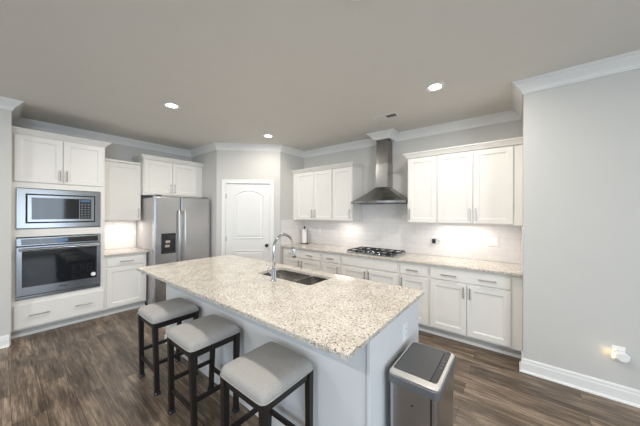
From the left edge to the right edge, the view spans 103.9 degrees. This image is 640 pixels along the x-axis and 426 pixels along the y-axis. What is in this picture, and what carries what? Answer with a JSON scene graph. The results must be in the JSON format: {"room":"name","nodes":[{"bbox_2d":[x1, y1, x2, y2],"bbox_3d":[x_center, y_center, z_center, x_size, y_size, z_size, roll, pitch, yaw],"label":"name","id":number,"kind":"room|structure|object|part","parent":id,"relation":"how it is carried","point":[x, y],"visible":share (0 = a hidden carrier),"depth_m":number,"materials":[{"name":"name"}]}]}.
{"room":"kitchen","nodes":[
{"label":"kitchen","id":0,"kind":"room"},
{"bbox_2d":[0,108,11,345],"bbox_3d":[-5.630,0.109,0.945,0.890,2.810,5.610,0,0,38],"label":"wall","id":1,"kind":"structure","parent":0,"point":[5,115],"depth_m":2.85,"materials":[{"name":"grey paint"}]},
{"bbox_2d":[0,335,8,348],"bbox_3d":[-5.277,1.450,0.657,0.028,0.130,5.600,0,0,38],"label":"baseboard","id":2,"kind":"structure","parent":1,"relation":"attached to","point":[4,340],"depth_m":2.83,"materials":[{"name":"white paint"}]},
{"bbox_2d":[15,126,191,249],"bbox_3d":[-2.977,0.120,4.965,0.100,2.810,3.990,0,0,38],"label":"wall","id":3,"kind":"structure","parent":0,"point":[113,151],"depth_m":4.42,"materials":[{"name":"grey paint"}]},
{"bbox_2d":[105,221,135,249],"bbox_3d":[-3.462,0.367,4.261,0.008,0.482,0.554,0,0,38],"label":"backsplash","id":4,"kind":"structure","parent":3,"relation":"attached to","point":[128,228],"depth_m":4.30,"materials":[{"name":"white tile"}]},
{"bbox_2d":[105,158,140,220],"bbox_3d":[-3.318,-0.361,4.134,0.382,0.974,0.528,0,0,38],"label":"upper cabinet","id":5,"kind":"object","parent":3,"relation":"attached to","point":[122,180],"depth_m":4.05,"materials":[{"name":"white paint"}]},
{"bbox_2d":[131,154,203,197],"bbox_3d":[-2.809,-0.637,4.668,0.523,0.666,1.046,0,0,38],"label":"upper cabinet","id":6,"kind":"object","parent":3,"relation":"attached to","point":[157,177],"depth_m":4.48,"materials":[{"name":"white paint"}]},
{"bbox_3d":[-2.803,-0.610,4.357,0.019,0.570,0.429,0,0,38],"label":"door","id":7,"kind":"part","parent":6,"relation":"part of","materials":[{"name":"white paint"}]},
{"bbox_3d":[-2.533,-0.608,4.701,0.019,0.570,0.435,0,0,38],"label":"door","id":8,"kind":"part","parent":6,"relation":"part of","materials":[{"name":"white paint"}]},
{"bbox_2d":[192,150,216,256],"bbox_3d":[-2.274,0.123,4.978,0.990,2.810,0.100,0,0,38],"label":"wall","id":9,"kind":"structure","parent":0,"point":[209,159],"depth_m":4.75,"materials":[{"name":"grey paint"}]},
{"bbox_2d":[216,150,279,263],"bbox_3d":[-1.343,0.126,4.746,1.162,2.810,0.100,0,0,-6],"label":"wall","id":10,"kind":"structure","parent":0,"point":[231,164],"depth_m":4.70,"materials":[{"name":"grey paint"}]},
{"bbox_2d":[225,184,269,261],"bbox_3d":[-1.355,0.488,4.687,0.812,2.065,0.105,0,0,-6],"label":"door","id":11,"kind":"structure","parent":10,"relation":"in","point":[247,205],"depth_m":4.70,"materials":[{"name":"white paint"}]},
{"bbox_3d":[-1.337,1.013,4.700,0.550,0.635,0.011,0,0,-6],"label":"raised panel","id":12,"kind":"part","parent":11,"relation":"part of","materials":[{"name":"white paint"}]},
{"bbox_3d":[-1.334,0.026,4.700,0.550,0.920,0.011,0,0,-6],"label":"raised panel","id":13,"kind":"part","parent":11,"relation":"part of","materials":[{"name":"white paint"}]},
{"bbox_2d":[221,179,273,261],"bbox_3d":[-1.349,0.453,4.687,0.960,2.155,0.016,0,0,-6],"label":"trim","id":14,"kind":"structure","parent":10,"relation":"attached to","point":[224,181],"depth_m":4.67,"materials":[{"name":"white paint"}]},
{"bbox_2d":[280,152,303,263],"bbox_3d":[-0.588,0.129,5.061,0.100,2.810,0.687,0,0,38],"label":"wall","id":15,"kind":"structure","parent":0,"point":[288,162],"depth_m":4.89,"materials":[{"name":"grey paint"}]},
{"bbox_2d":[281,220,303,244],"bbox_3d":[-0.538,0.376,5.038,0.008,0.485,0.660,0,0,38],"label":"backsplash","id":16,"kind":"structure","parent":15,"relation":"attached to","point":[294,228],"depth_m":5.01,"materials":[{"name":"white tile"}]},
{"bbox_2d":[0,0,639,150],"bbox_3d":[-0.999,-1.331,-0.213,9.800,0.100,9.700,0,0,38],"label":"ceiling","id":17,"kind":"structure","parent":0,"point":[308,75],"depth_m":2.09,"materials":[{"name":"paint"}]},
{"bbox_2d":[163,102,179,108],"bbox_3d":[-1.766,-1.277,2.982,0.180,0.008,0.180,0,0,38],"label":"recessed light","id":18,"kind":"object","parent":17,"relation":"in","point":[166,104],"visible":1,"depth_m":2.97,"materials":[{"name":"white paint"}]},
{"bbox_2d":[262,134,272,137],"bbox_3d":[-0.861,-1.273,4.144,0.180,0.008,0.180,0,0,38],"label":"recessed light","id":19,"kind":"object","parent":17,"relation":"in","point":[264,135],"visible":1,"depth_m":4.12,"materials":[{"name":"white paint"}]},
{"bbox_2d":[373,112,399,120],"bbox_3d":[0.871,-1.267,3.302,0.320,0.010,0.150,0,0,38],"label":"ceiling vent","id":20,"kind":"object","parent":17,"relation":"in","point":[394,114],"visible":1,"depth_m":3.29,"materials":[{"name":"white metal"}]},
{"bbox_2d":[426,82,444,91],"bbox_3d":[1.160,-1.267,2.522,0.180,0.008,0.180,0,0,38],"label":"recessed light","id":21,"kind":"object","parent":17,"relation":"in","point":[437,86],"visible":1,"depth_m":2.51,"materials":[{"name":"white paint"}]},
{"bbox_2d":[0,303,639,425],"bbox_3d":[-1.009,1.579,-0.215,9.800,0.100,9.700,0,0,38],"label":"floor","id":22,"kind":"structure","parent":0,"point":[84,373],"depth_m":2.19,"materials":[{"name":"brown wood"}]},
{"bbox_2d":[11,126,110,338],"bbox_3d":[-3.615,0.249,3.514,0.682,2.546,0.917,0,0,38],"label":"tall cabinet","id":23,"kind":"object","parent":22,"relation":"on","point":[36,162],"depth_m":3.26,"materials":[{"name":"white paint"}]},
{"bbox_3d":[-3.531,-0.665,3.154,0.019,0.565,0.407,0,0,38],"label":"door","id":24,"kind":"part","parent":23,"relation":"part of","materials":[{"name":"white paint"}]},
{"bbox_3d":[-3.471,1.508,3.362,0.016,0.030,0.862,0,0,38],"label":"shoe moulding","id":25,"kind":"part","parent":23,"relation":"part of","materials":[{"name":"white paint"}]},
{"bbox_3d":[-3.409,1.260,3.317,0.019,0.285,0.828,0,0,38],"label":"drawer","id":26,"kind":"part","parent":23,"relation":"part of","materials":[{"name":"white paint"}]},
{"bbox_2d":[16,234,100,299],"bbox_3d":[-3.603,0.677,3.462,0.654,0.740,0.776,0,0,38],"label":"wall oven","id":27,"kind":"object","parent":23,"relation":"in","point":[45,265],"visible":1,"depth_m":3.25,"materials":[{"name":"silver metal"}]},
{"bbox_3d":[-3.413,1.034,3.311,0.019,0.028,0.776,0,0,38],"label":"vent trim","id":28,"kind":"part","parent":27,"relation":"part of","materials":[{"name":"metal"}]},
{"bbox_3d":[-3.408,0.356,3.310,0.025,0.097,0.776,0,0,38],"label":"control panel","id":29,"kind":"part","parent":27,"relation":"part of","materials":[{"name":"metal"}]},
{"bbox_3d":[-3.368,0.448,3.277,0.057,0.027,0.736,0,0,38],"label":"handle","id":30,"kind":"part","parent":27,"relation":"part of","materials":[{"name":"metal"}]},
{"bbox_3d":[-3.394,0.356,3.305,0.003,0.073,0.706,0,0,38],"label":"glass","id":31,"kind":"part","parent":27,"relation":"part of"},
{"bbox_2d":[16,188,100,228],"bbox_3d":[-3.618,-0.056,3.476,0.569,0.490,0.776,0,0,38],"label":"microwave","id":32,"kind":"object","parent":23,"relation":"in","point":[35,208],"visible":1,"depth_m":3.26,"materials":[{"name":"silver metal"}]},
{"bbox_3d":[-3.399,-0.055,3.313,0.023,0.336,0.618,0,0,38],"label":"door","id":33,"kind":"part","parent":32,"relation":"part of","materials":[{"name":"metal"}]},
{"bbox_3d":[-3.275,-0.664,3.480,0.019,0.565,0.408,0,0,38],"label":"door","id":34,"kind":"part","parent":23,"relation":"part of","materials":[{"name":"white paint"}]},
{"bbox_2d":[103,253,145,315],"bbox_3d":[-3.210,1.081,4.043,0.652,0.886,0.525,0,0,38],"label":"base cabinet","id":35,"kind":"object","parent":22,"relation":"on","point":[124,286],"visible":0.8,"depth_m":3.85,"materials":[{"name":"white paint"}]},
{"bbox_3d":[-3.042,1.509,3.910,0.016,0.030,0.525,0,0,38],"label":"shoe moulding","id":36,"kind":"part","parent":35,"relation":"part of","materials":[{"name":"white paint"}]},
{"bbox_3d":[-2.990,0.735,3.865,0.019,0.126,0.463,0,0,38],"label":"drawer","id":37,"kind":"part","parent":35,"relation":"part of","materials":[{"name":"white paint"}]},
{"bbox_3d":[-2.991,1.113,3.865,0.019,0.583,0.463,0,0,38],"label":"door","id":38,"kind":"part","parent":35,"relation":"part of","materials":[{"name":"white paint"}]},
{"bbox_2d":[105,247,148,256],"bbox_3d":[-3.210,0.623,4.060,0.647,0.027,0.549,0,0,38],"label":"countertop","id":39,"kind":"structure","parent":35,"relation":"on","point":[122,251],"depth_m":3.97,"materials":[{"name":"stone"}]},
{"bbox_2d":[137,297,198,395],"bbox_3d":[-1.424,1.191,2.356,0.418,0.677,0.405,0,0,38],"label":"bar stool","id":40,"kind":"object","parent":22,"relation":"on","point":[161,314],"visible":0.9,"depth_m":2.25,"materials":[{"name":"grey fabric"}]},
{"bbox_3d":[-1.667,1.225,2.335,0.050,0.582,0.050,0,0,38],"label":"leg","id":41,"kind":"part","parent":40,"relation":"part of","materials":[{"name":"brown wood"}]},
{"bbox_3d":[-1.387,1.226,2.115,0.050,0.582,0.050,0,0,38],"label":"leg","id":42,"kind":"part","parent":40,"relation":"part of","materials":[{"name":"brown wood"}]},
{"bbox_3d":[-1.423,0.893,2.356,0.402,0.081,0.398,0,0,38],"label":"seat","id":43,"kind":"part","parent":40,"relation":"part of","materials":[{"name":"grey fabric"}]},
{"bbox_3d":[-1.461,1.226,2.596,0.050,0.582,0.050,0,0,38],"label":"leg","id":44,"kind":"part","parent":40,"relation":"part of","materials":[{"name":"brown wood"}]},
{"bbox_3d":[-1.182,1.226,2.377,0.050,0.582,0.050,0,0,38],"label":"leg","id":45,"kind":"part","parent":40,"relation":"part of","materials":[{"name":"brown wood"}]},
{"bbox_2d":[137,195,209,303],"bbox_3d":[-2.631,0.618,4.553,0.895,1.816,0.917,0,0,38],"label":"refrigerator","id":46,"kind":"object","parent":22,"relation":"on","point":[172,229],"visible":0.73,"depth_m":4.20,"materials":[{"name":"metal"}]},
{"bbox_3d":[-2.530,0.601,4.143,0.080,1.750,0.396,0,0,38],"label":"door","id":47,"kind":"part","parent":46,"relation":"part of","materials":[{"name":"metal"}]},
{"bbox_3d":[-2.375,0.427,4.221,0.083,0.986,0.030,0,0,38],"label":"handle","id":48,"kind":"part","parent":46,"relation":"part of","materials":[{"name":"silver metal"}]},
{"bbox_3d":[-2.319,0.427,4.292,0.083,0.986,0.030,0,0,38],"label":"handle","id":49,"kind":"part","parent":46,"relation":"part of","materials":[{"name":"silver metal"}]},
{"bbox_3d":[-2.245,0.603,4.507,0.080,1.750,0.513,0,0,38],"label":"door","id":50,"kind":"part","parent":46,"relation":"part of","materials":[{"name":"metal"}]},
{"bbox_2d":[166,314,239,425],"bbox_3d":[-0.895,1.192,1.932,0.418,0.677,0.405,0,0,38],"label":"bar stool","id":51,"kind":"object","parent":22,"relation":"on","point":[195,338],"visible":0.99,"depth_m":1.86,"materials":[{"name":"grey fabric"}]},
{"bbox_3d":[-1.138,1.226,1.911,0.050,0.582,0.050,0,0,38],"label":"leg","id":52,"kind":"part","parent":51,"relation":"part of","materials":[{"name":"brown wood"}]},
{"bbox_3d":[-0.858,1.227,1.691,0.050,0.582,0.050,0,0,38],"label":"leg","id":53,"kind":"part","parent":51,"relation":"part of","materials":[{"name":"brown wood"}]},
{"bbox_3d":[-0.894,0.894,1.932,0.402,0.081,0.398,0,0,38],"label":"seat","id":54,"kind":"part","parent":51,"relation":"part of","materials":[{"name":"grey fabric"}]},
{"bbox_3d":[-0.932,1.227,2.172,0.050,0.582,0.050,0,0,38],"label":"leg","id":55,"kind":"part","parent":51,"relation":"part of","materials":[{"name":"brown wood"}]},
{"bbox_3d":[-0.653,1.228,1.953,0.050,0.582,0.050,0,0,38],"label":"leg","id":56,"kind":"part","parent":51,"relation":"part of","materials":[{"name":"brown wood"}]},
{"bbox_2d":[220,342,313,425],"bbox_3d":[-0.307,1.194,1.471,0.418,0.677,0.405,0,0,38],"label":"bar stool","id":57,"kind":"object","parent":22,"relation":"on","point":[264,376],"visible":1,"depth_m":1.41,"materials":[{"name":"grey fabric"}]},
{"bbox_3d":[-0.550,1.228,1.450,0.050,0.582,0.050,0,0,38],"label":"leg","id":58,"kind":"part","parent":57,"relation":"part of","materials":[{"name":"brown wood"}]},
{"bbox_3d":[-0.271,1.229,1.230,0.050,0.582,0.050,0,0,38],"label":"leg","id":59,"kind":"part","parent":57,"relation":"part of","materials":[{"name":"brown wood"}]},
{"bbox_3d":[-0.345,1.229,1.711,0.050,0.582,0.050,0,0,38],"label":"leg","id":60,"kind":"part","parent":57,"relation":"part of","materials":[{"name":"brown wood"}]},
{"bbox_3d":[-0.065,1.230,1.492,0.050,0.582,0.050,0,0,38],"label":"leg","id":61,"kind":"part","parent":57,"relation":"part of","materials":[{"name":"brown wood"}]},
{"bbox_2d":[164,275,418,425],"bbox_3d":[-0.523,1.089,2.470,2.670,0.887,0.859,0,0,38],"label":"kitchen island","id":62,"kind":"object","parent":22,"relation":"on","point":[355,391],"visible":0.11,"depth_m":1.53,"materials":[{"name":"paint"}]},
{"bbox_3d":[-0.793,1.486,2.145,2.649,0.090,0.012,0,0,38],"label":"baseboard","id":63,"kind":"part","parent":62,"relation":"part of","materials":[{"name":"white paint"}]},
{"bbox_2d":[136,254,424,360],"bbox_3d":[-0.611,0.631,2.412,2.777,0.026,1.166,0,0,38],"label":"island countertop","id":64,"kind":"structure","parent":62,"relation":"on","point":[338,315],"depth_m":1.82,"materials":[{"name":"stone"}]},
{"bbox_2d":[266,233,296,281],"bbox_3d":[-0.359,0.404,2.395,0.109,0.428,0.322,0,0,38],"label":"faucet","id":65,"kind":"object","parent":64,"relation":"on","point":[272,272],"visible":1,"depth_m":2.28,"materials":[{"name":"silver metal"}]},
{"bbox_3d":[-0.342,0.347,2.375,0.028,0.313,0.280,0,0,38],"label":"spout","id":66,"kind":"part","parent":65,"relation":"part of","materials":[{"name":"silver metal"}]},
{"bbox_2d":[262,270,326,284],"bbox_3d":[-0.265,0.751,2.495,0.738,0.209,0.371,0,0,38],"label":"sink","id":67,"kind":"object","parent":64,"relation":"in","point":[300,278],"visible":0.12,"depth_m":2.69,"materials":[{"name":"metal"}]},
{"bbox_3d":[-0.378,0.750,2.583,0.452,0.209,0.371,0,0,38],"label":"bowl","id":68,"kind":"part","parent":67,"relation":"part of","materials":[{"name":"metal"}]},
{"bbox_3d":[-0.082,0.751,2.351,0.272,0.209,0.371,0,0,38],"label":"bowl","id":69,"kind":"part","parent":67,"relation":"part of","materials":[{"name":"metal"}]},
{"bbox_3d":[0.507,1.092,1.636,0.020,0.887,0.819,0,0,38],"label":"panel","id":70,"kind":"part","parent":62,"relation":"part of","materials":[{"name":"paint"}]},
{"bbox_2d":[403,321,407,341],"bbox_3d":[0.587,0.811,1.713,0.009,0.120,0.075,0,0,38],"label":"wall outlet","id":71,"kind":"object","parent":62,"relation":"attached to","point":[405,325],"visible":1,"depth_m":1.70,"materials":[{"name":"white plastic"}]},
{"bbox_2d":[283,247,321,271],"bbox_3d":[-0.169,1.092,4.736,0.943,0.886,0.652,0,0,38],"label":"base cabinet","id":72,"kind":"object","parent":22,"relation":"on","point":[307,259],"visible":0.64,"depth_m":4.46,"materials":[{"name":"white paint"}]},
{"bbox_3d":[-0.513,0.744,4.648,0.430,0.126,0.019,0,0,38],"label":"drawer","id":73,"kind":"part","parent":72,"relation":"part of","materials":[{"name":"white paint"}]},
{"bbox_3d":[-0.514,1.122,4.648,0.430,0.583,0.019,0,0,38],"label":"door","id":74,"kind":"part","parent":72,"relation":"part of","materials":[{"name":"white paint"}]},
{"bbox_3d":[-0.167,0.745,4.376,0.439,0.126,0.019,0,0,38],"label":"drawer","id":75,"kind":"part","parent":72,"relation":"part of","materials":[{"name":"white paint"}]},
{"bbox_3d":[-0.168,1.123,4.376,0.439,0.583,0.019,0,0,38],"label":"door","id":76,"kind":"part","parent":72,"relation":"part of","materials":[{"name":"white paint"}]},
{"bbox_2d":[282,243,522,276],"bbox_3d":[0.873,0.638,3.934,3.586,0.027,0.647,0,0,38],"label":"countertop","id":77,"kind":"structure","parent":72,"relation":"on","point":[514,269],"depth_m":3.30,"materials":[{"name":"stone"}]},
{"bbox_2d":[346,247,405,257],"bbox_3d":[0.880,0.603,3.944,0.800,0.042,0.520,0,0,38],"label":"cooktop","id":78,"kind":"object","parent":77,"relation":"in","point":[373,251],"visible":1,"depth_m":3.87,"materials":[{"name":"metal"}]},
{"bbox_3d":[-0.310,0.444,5.076,0.156,0.352,0.156,0,0,38],"label":"paper towel holder","id":79,"kind":"object","parent":77,"relation":"on","visible":0},
{"bbox_2d":[302,229,306,242],"bbox_3d":[-0.310,0.466,5.076,0.104,0.273,0.104,0,0,38],"label":"paper towel roll","id":80,"kind":"object","parent":79,"relation":"on","point":[304,231],"visible":1,"depth_m":5.03,"materials":[{"name":"white paper"}]},
{"bbox_2d":[322,252,340,274],"bbox_3d":[0.352,1.093,4.327,0.378,0.886,0.652,0,0,38],"label":"base cabinet","id":81,"kind":"object","parent":22,"relation":"on","point":[331,262],"visible":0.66,"depth_m":4.09,"materials":[{"name":"white paint"}]},
{"bbox_3d":[0.183,0.746,4.102,0.340,0.126,0.019,0,0,38],"label":"drawer","id":82,"kind":"part","parent":81,"relation":"part of","materials":[{"name":"white paint"}]},
{"bbox_3d":[0.182,1.124,4.102,0.340,0.583,0.019,0,0,38],"label":"door","id":83,"kind":"part","parent":81,"relation":"part of","materials":[{"name":"white paint"}]},
{"bbox_2d":[341,254,398,285],"bbox_3d":[0.873,1.095,3.918,0.943,0.886,0.652,0,0,38],"label":"base cabinet","id":84,"kind":"object","parent":22,"relation":"on","point":[372,269],"visible":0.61,"depth_m":3.65,"materials":[{"name":"white paint"}]},
{"bbox_3d":[0.523,1.125,3.834,0.447,0.583,0.019,0,0,38],"label":"door","id":85,"kind":"part","parent":84,"relation":"part of","materials":[{"name":"white paint"}]},
{"bbox_3d":[0.702,0.747,3.694,0.900,0.126,0.019,0,0,38],"label":"drawer","id":86,"kind":"part","parent":84,"relation":"part of","materials":[{"name":"white paint"}]},
{"bbox_3d":[0.879,1.126,3.554,0.447,0.583,0.019,0,0,38],"label":"door","id":87,"kind":"part","parent":84,"relation":"part of","materials":[{"name":"white paint"}]},
{"bbox_2d":[399,261,429,332],"bbox_3d":[1.396,1.097,3.507,0.383,0.886,0.652,0,0,38],"label":"base cabinet","id":88,"kind":"object","parent":22,"relation":"on","point":[411,275],"visible":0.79,"depth_m":3.24,"materials":[{"name":"white paint"}]},
{"bbox_3d":[1.223,0.749,3.285,0.345,0.126,0.019,0,0,38],"label":"drawer","id":89,"kind":"part","parent":88,"relation":"part of","materials":[{"name":"white paint"}]},
{"bbox_3d":[1.222,1.127,3.285,0.345,0.583,0.019,0,0,38],"label":"door","id":90,"kind":"part","parent":88,"relation":"part of","materials":[{"name":"white paint"}]},
{"bbox_3d":[1.262,1.524,3.337,0.383,0.030,0.016,0,0,38],"label":"shoe moulding","id":91,"kind":"part","parent":88,"relation":"part of","materials":[{"name":"white paint"}]},
{"bbox_2d":[389,342,454,425],"bbox_3d":[0.611,1.206,1.479,0.270,0.660,0.427,0,0,38],"label":"trash can","id":92,"kind":"object","parent":22,"relation":"on","point":[421,379],"visible":1,"depth_m":1.36,"materials":[{"name":"metal"}]},
{"bbox_3d":[0.606,0.882,1.505,0.195,0.007,0.364,0,0,38],"label":"lid","id":93,"kind":"part","parent":92,"relation":"part of","materials":[{"name":"grey plastic"}]},
{"bbox_2d":[429,265,522,358],"bbox_3d":[1.911,1.098,3.103,0.922,0.886,0.652,0,0,38],"label":"base cabinet","id":94,"kind":"object","parent":22,"relation":"on","point":[476,308],"visible":0.96,"depth_m":2.84,"materials":[{"name":"white paint"}]},
{"bbox_3d":[1.545,1.129,3.031,0.397,0.583,0.019,0,0,38],"label":"door","id":95,"kind":"part","parent":94,"relation":"part of","materials":[{"name":"white paint"}]},
{"bbox_3d":[1.708,0.750,2.905,0.807,0.126,0.019,0,0,38],"label":"drawer","id":96,"kind":"part","parent":94,"relation":"part of","materials":[{"name":"white paint"}]},
{"bbox_3d":[1.777,1.526,2.933,0.922,0.030,0.016,0,0,38],"label":"shoe moulding","id":97,"kind":"part","parent":94,"relation":"part of","materials":[{"name":"white paint"}]},
{"bbox_3d":[1.865,1.129,2.780,0.404,0.583,0.019,0,0,38],"label":"door","id":98,"kind":"part","parent":94,"relation":"part of","materials":[{"name":"white paint"}]},
{"bbox_2d":[304,119,521,263],"bbox_3d":[0.387,0.132,4.796,5.600,2.810,0.100,0,0,38],"label":"wall","id":99,"kind":"structure","parent":0,"point":[366,156],"depth_m":3.98,"materials":[{"name":"grey paint"}]},
{"bbox_2d":[293,169,332,220],"bbox_3d":[-0.072,-0.324,4.848,0.966,0.922,0.382,0,0,38],"label":"upper cabinet","id":100,"kind":"object","parent":99,"relation":"attached to","point":[312,191],"visible":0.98,"depth_m":4.69,"materials":[{"name":"white paint"}]},
{"bbox_3d":[-0.284,-0.326,4.828,0.433,0.900,0.019,0,0,38],"label":"door","id":101,"kind":"part","parent":100,"relation":"part of","materials":[{"name":"white paint"}]},
{"bbox_3d":[0.050,-0.324,4.566,0.404,0.900,0.019,0,0,38],"label":"door","id":102,"kind":"part","parent":100,"relation":"part of","materials":[{"name":"white paint"}]},
{"bbox_2d":[291,162,364,173],"bbox_3d":[0.106,-0.813,4.700,1.424,0.055,0.397,0,0,38],"label":"crown molding","id":103,"kind":"structure","parent":100,"relation":"on","point":[349,164],"depth_m":4.43,"materials":[{"name":"white paint"}]},
{"bbox_2d":[332,166,361,220],"bbox_3d":[0.469,-0.322,4.424,0.406,0.922,0.382,0,0,38],"label":"upper cabinet","id":104,"kind":"object","parent":99,"relation":"attached to","point":[347,181],"visible":1,"depth_m":4.30,"materials":[{"name":"white paint"}]},
{"bbox_3d":[0.379,-0.323,4.308,0.388,0.900,0.019,0,0,38],"label":"door","id":105,"kind":"part","parent":104,"relation":"part of","materials":[{"name":"white paint"}]},
{"bbox_2d":[351,139,407,204],"bbox_3d":[0.949,-0.653,3.960,0.902,1.015,0.505,0,0,38],"label":"range hood","id":106,"kind":"object","parent":99,"relation":"attached to","point":[384,193],"visible":0.99,"depth_m":3.96,"materials":[{"name":"metal"}]},
{"bbox_2d":[366,128,398,141],"bbox_3d":[1.023,-1.218,4.022,0.440,0.104,0.336,0,0,38],"label":"crown molding","id":107,"kind":"structure","parent":106,"relation":"attached to","point":[392,133],"depth_m":3.92,"materials":[{"name":"white paint"}]},
{"bbox_2d":[304,204,520,263],"bbox_3d":[1.073,0.237,4.189,3.572,0.773,0.008,0,0,38],"label":"backsplash","id":108,"kind":"structure","parent":99,"relation":"attached to","point":[385,226],"depth_m":3.90,"materials":[{"name":"white tile"}]},
{"bbox_2d":[348,231,353,237],"bbox_3d":[0.560,0.387,4.580,0.120,0.115,0.009,0,0,38],"label":"wall outlet","id":109,"kind":"object","parent":108,"relation":"attached to","point":[350,233],"visible":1,"depth_m":4.57,"materials":[{"name":"white plastic"}]},
{"bbox_2d":[431,235,439,243],"bbox_3d":[1.700,0.391,3.685,0.120,0.115,0.009,0,0,38],"label":"wall outlet","id":110,"kind":"object","parent":108,"relation":"attached to","point":[432,236],"visible":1,"depth_m":3.67,"materials":[{"name":"white plastic"}]},
{"bbox_2d":[488,237,498,246],"bbox_3d":[2.251,0.378,3.252,0.120,0.115,0.010,0,0,38],"label":"switch plate","id":111,"kind":"object","parent":108,"relation":"attached to","point":[494,242],"visible":1,"depth_m":3.25,"materials":[{"name":"white plastic"}]},
{"bbox_2d":[408,155,437,223],"bbox_3d":[1.509,-0.319,3.607,0.400,0.922,0.382,0,0,38],"label":"upper cabinet","id":112,"kind":"object","parent":99,"relation":"attached to","point":[422,171],"visible":0.98,"depth_m":3.48,"materials":[{"name":"white paint"}]},
{"bbox_2d":[437,144,522,225],"bbox_3d":[2.019,-0.317,3.208,0.892,0.922,0.382,0,0,38],"label":"upper cabinet","id":113,"kind":"object","parent":99,"relation":"attached to","point":[483,186],"visible":1,"depth_m":3.06,"materials":[{"name":"white paint"}]},
{"bbox_3d":[1.742,-0.319,3.237,0.400,0.900,0.019,0,0,38],"label":"door","id":114,"kind":"part","parent":113,"relation":"part of","materials":[{"name":"white paint"}]},
{"bbox_2d":[403,137,522,158],"bbox_3d":[1.837,-0.812,3.341,1.344,0.065,0.397,0,0,38],"label":"crown molding","id":115,"kind":"structure","parent":113,"relation":"on","point":[519,140],"depth_m":3.12,"materials":[{"name":"white paint"}]},
{"bbox_3d":[2.059,-0.318,2.989,0.392,0.900,0.019,0,0,38],"label":"door","id":116,"kind":"part","parent":113,"relation":"part of","materials":[{"name":"white paint"}]},
{"bbox_2d":[522,68,639,389],"bbox_3d":[3.844,0.142,1.500,4.090,2.810,0.816,0,0,38],"label":"wall","id":117,"kind":"structure","parent":0,"point":[581,210],"depth_m":2.18,"materials":[{"name":"grey paint"}]},
{"bbox_2d":[0,50,639,157],"bbox_3d":[-1.265,-1.224,2.249,12.299,0.112,6.287,0,0,-7],"label":"trim","id":118,"kind":"structure","parent":117,"relation":"attached to","point":[628,61],"depth_m":3.43,"materials":[{"name":"white paint"}]},
{"bbox_2d":[521,226,522,273],"bbox_3d":[2.280,0.386,2.826,0.008,0.482,0.660,0,0,38],"label":"backsplash","id":119,"kind":"structure","parent":117,"relation":"attached to","point":[521,226],"depth_m":2.57,"materials":[{"name":"white tile"}]},
{"bbox_2d":[519,351,639,407],"bbox_3d":[3.616,1.481,1.237,4.118,0.130,0.184,0,0,38],"label":"baseboard","id":120,"kind":"structure","parent":117,"relation":"attached to","point":[616,392],"depth_m":2.18,"materials":[{"name":"white paint"}]},
{"bbox_2d":[612,345,625,360],"bbox_3d":[2.457,1.158,2.061,0.075,0.120,0.009,0,0,38],"label":"wall outlet","id":121,"kind":"object","parent":117,"relation":"attached to","point":[614,348],"visible":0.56,"depth_m":2.06,"materials":[{"name":"white plastic"}]},
{"bbox_2d":[611,351,629,362],"bbox_3d":[2.446,1.168,2.037,0.096,0.078,0.042,0,0,38],"label":"night light","id":122,"kind":"object","parent":121,"relation":"attached to","point":[621,356],"visible":1,"depth_m":2.02,"materials":[{"name":"white plastic"}]}
]}

